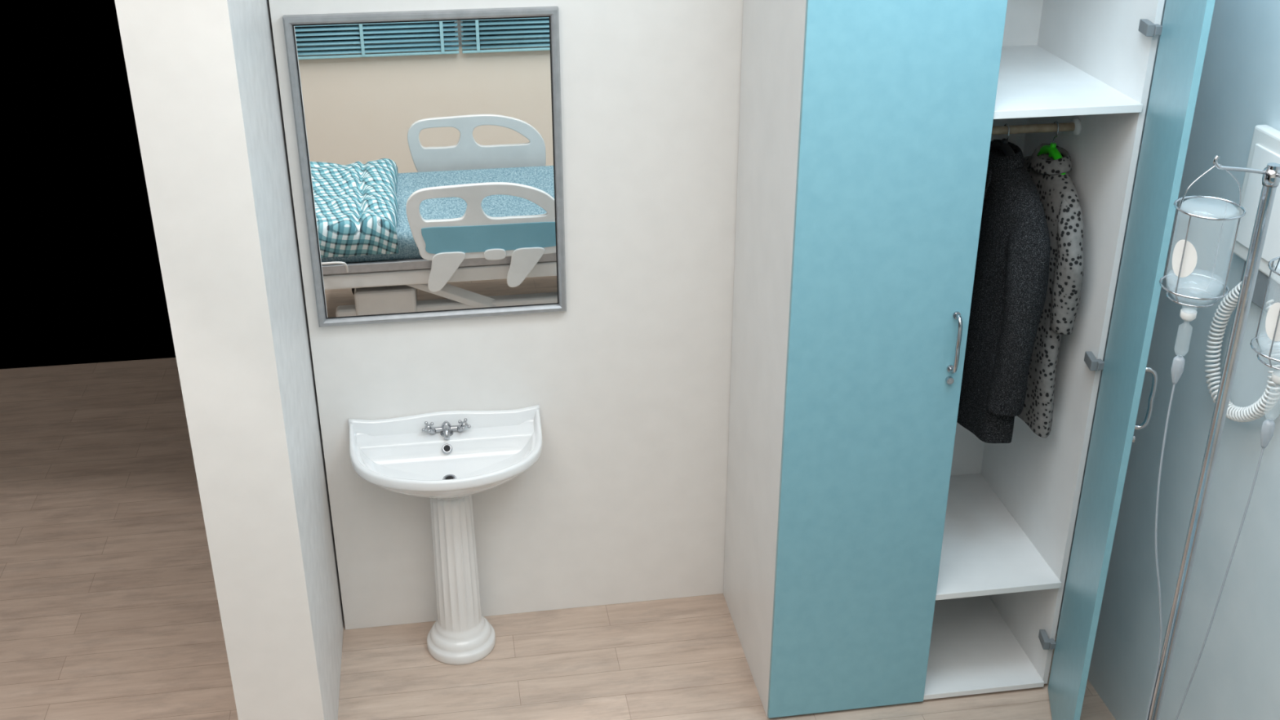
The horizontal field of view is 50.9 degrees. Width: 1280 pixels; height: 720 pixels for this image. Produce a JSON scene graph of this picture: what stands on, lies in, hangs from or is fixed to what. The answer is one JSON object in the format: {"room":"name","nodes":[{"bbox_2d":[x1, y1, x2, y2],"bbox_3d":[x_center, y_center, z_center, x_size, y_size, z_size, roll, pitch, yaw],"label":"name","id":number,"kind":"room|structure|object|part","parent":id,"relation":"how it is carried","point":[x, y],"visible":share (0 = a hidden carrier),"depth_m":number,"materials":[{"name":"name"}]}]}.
{"room":"hospital room","nodes":[
{"label":"hospital room","id":0,"kind":"room"},
{"bbox_2d":[114,0,343,719],"bbox_3d":[-1.135,-0.408,3.756,0.245,3.425,0.902,-4,27,-8],"label":"wall","id":1,"kind":"structure","parent":0,"point":[202,75],"depth_m":3.53,"materials":[{"name":"paint"}]},
{"bbox_2d":[268,0,743,629],"bbox_3d":[0.173,-0.677,4.295,2.513,3.425,0.120,-4,27,-8],"label":"wall","id":2,"kind":"structure","parent":0,"point":[624,500],"depth_m":4.47,"materials":[{"name":"paint"}]},
{"bbox_2d":[282,5,566,327],"bbox_3d":[-0.631,-0.573,4.119,0.790,0.977,0.033,-4,27,-8],"label":"wall mirror","id":3,"kind":"object","parent":2,"relation":"attached to","point":[429,143],"visible":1,"depth_m":4.10,"materials":[{"name":"silver glass"}]},
{"bbox_2d":[0,357,1115,719],"bbox_3d":[-1.877,1.530,3.763,7.020,0.050,6.870,-4,27,-8],"label":"floor","id":4,"kind":"structure","parent":0,"point":[109,610],"depth_m":4.82,"materials":[{"name":"laminate"}]},
{"bbox_2d":[348,404,542,665],"bbox_3d":[-0.625,0.635,4.533,0.633,0.863,0.365,-4,27,-8],"label":"pedestal sink","id":5,"kind":"object","parent":4,"relation":"on","point":[446,458],"visible":1,"depth_m":4.48,"materials":[{"name":"ceramic"}]},
{"bbox_2d":[349,409,542,500],"bbox_3d":[-0.625,0.361,4.395,0.633,0.227,0.363,-4,27,-8],"label":"basin","id":6,"kind":"object","parent":5,"relation":"in","point":[446,455],"depth_m":4.46,"materials":[{"name":"ceramic"}]},
{"bbox_2d":[422,417,471,439],"bbox_3d":[-0.644,0.230,4.475,0.163,0.059,0.080,-4,27,-8],"label":"tap","id":7,"kind":"object","parent":5,"relation":"on","point":[432,428],"depth_m":4.49,"materials":[{"name":"silver metal"}]},
{"bbox_2d":[723,0,1215,719],"bbox_3d":[0.884,-0.101,3.990,0.981,2.665,1.142,-4,27,-8],"label":"wardrobe","id":8,"kind":"object","parent":4,"relation":"on","point":[879,551],"visible":1,"depth_m":3.93,"materials":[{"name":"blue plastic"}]},
{"bbox_3d":[0.680,-0.037,3.849,0.528,2.653,0.017,-4,27,-8],"label":"door","id":9,"kind":"part","parent":8,"relation":"part of","materials":[{"name":"blue laminate"}]},
{"bbox_3d":[0.846,0.975,4.769,0.935,0.020,0.686,-4,27,-8],"label":"panel","id":10,"kind":"part","parent":8,"relation":"part of","materials":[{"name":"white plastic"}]},
{"bbox_3d":[0.791,-0.346,4.492,0.935,2.615,0.008,-4,27,-8],"label":"panel","id":11,"kind":"part","parent":8,"relation":"part of","materials":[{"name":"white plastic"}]},
{"bbox_2d":[935,473,1061,599],"bbox_3d":[1.099,0.592,4.622,0.423,0.022,0.686,-4,27,-8],"label":"shelf","id":12,"kind":"object","parent":8,"relation":"attached to","point":[987,549],"depth_m":4.51,"materials":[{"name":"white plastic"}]},
{"bbox_2d":[956,123,1050,443],"bbox_3d":[1.079,-0.264,4.193,0.185,0.971,0.586,-7,27,-13],"label":"coat","id":13,"kind":"object","parent":8,"relation":"hanging from","point":[1011,279],"visible":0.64,"depth_m":4.00,"materials":[{"name":"black fabric"}]},
{"bbox_3d":[1.074,-0.625,4.085,0.026,0.114,0.132,-5,27,-10],"label":"hanger arm","id":14,"kind":"part","parent":13,"relation":"part of","materials":[{"name":"rubber"}]},
{"bbox_3d":[1.098,-0.569,3.974,0.026,0.114,0.132,-5,27,-10],"label":"hanger arm","id":15,"kind":"part","parent":13,"relation":"part of","materials":[{"name":"rubber"}]},
{"bbox_3d":[1.093,-0.682,3.988,0.413,0.025,0.025,-4,27,-8],"label":"hanging rod","id":16,"kind":"part","parent":8,"relation":"part of","materials":[{"name":"brown wood"}]},
{"bbox_2d":[1017,120,1084,438],"bbox_3d":[1.239,-0.284,4.212,0.107,0.951,0.574,-3,27,-6],"label":"shirt","id":17,"kind":"object","parent":8,"relation":"hanging from","point":[1049,165],"visible":0.6,"depth_m":4.01,"materials":[{"name":"fabric"}]},
{"bbox_3d":[1.230,-0.618,4.116,0.026,0.114,0.132,-4,27,-7],"label":"hanger arm","id":18,"kind":"part","parent":17,"relation":"part of","materials":[{"name":"green plastic"}]},
{"bbox_3d":[1.248,-0.562,4.004,0.026,0.114,0.132,-4,27,-7],"label":"hanger arm","id":19,"kind":"part","parent":17,"relation":"part of","materials":[{"name":"green plastic"}]},
{"bbox_3d":[1.361,0.939,4.449,0.020,0.024,0.028,-4,27,-8],"label":"hinge arm","id":20,"kind":"part","parent":8,"relation":"part of","materials":[{"name":"grey plastic"}]},
{"bbox_2d":[993,44,1142,119],"bbox_3d":[1.099,-0.818,3.918,0.423,0.022,0.686,-4,27,-8],"label":"shelf","id":21,"kind":"object","parent":8,"relation":"attached to","point":[1034,81],"depth_m":3.78,"materials":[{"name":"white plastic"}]},
{"bbox_3d":[1.361,0.013,3.987,0.020,0.024,0.028,-4,27,-8],"label":"hinge arm","id":22,"kind":"part","parent":8,"relation":"part of","materials":[{"name":"grey plastic"}]},
{"bbox_3d":[1.341,0.021,3.734,0.018,2.653,0.460,5,27,9],"label":"open door","id":23,"kind":"part","parent":8,"relation":"part of","materials":[{"name":"blue laminate"}]},
{"bbox_3d":[1.361,-0.871,3.546,0.020,0.024,0.028,-4,27,-8],"label":"hinge arm","id":24,"kind":"part","parent":8,"relation":"part of","materials":[{"name":"grey plastic"}]},
{"bbox_2d":[1145,155,1279,719],"bbox_3d":[1.188,0.607,3.039,0.564,2.249,0.539,-4,27,-8],"label":"stand","id":25,"kind":"object","parent":4,"relation":"on","point":[1184,257],"visible":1,"depth_m":2.67,"materials":[{"name":"silver metal"}]},
{"bbox_2d":[1159,164,1246,384],"bbox_3d":[1.077,-0.159,2.608,0.128,0.460,0.128,-4,27,-8],"label":"bottle","id":26,"kind":"object","parent":25,"relation":"on","point":[1184,257],"depth_m":2.57,"materials":[{"name":"clear glass"}]},
{"bbox_2d":[1249,256,1279,448],"bbox_3d":[1.215,-0.036,2.519,0.128,0.460,0.128,-4,27,-8],"label":"bottle","id":27,"kind":"object","parent":25,"relation":"on","point":[1273,317],"depth_m":2.51,"materials":[{"name":"clear glass"}]},
{"bbox_2d":[1056,0,1279,719],"bbox_3d":[1.825,0.224,2.490,0.120,3.425,4.620,-4,27,-8],"label":"wall","id":28,"kind":"structure","parent":0,"point":[1237,676],"depth_m":3.74,"materials":[{"name":"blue paint"}]},
{"bbox_2d":[1204,124,1279,422],"bbox_3d":[1.575,-0.182,3.403,0.060,0.755,0.330,-4,27,-8],"label":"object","id":29,"kind":"object","parent":28,"relation":"attached to","point":[1264,149],"visible":0.74,"depth_m":3.40,"materials":[{"name":"white plastic"}]}
]}

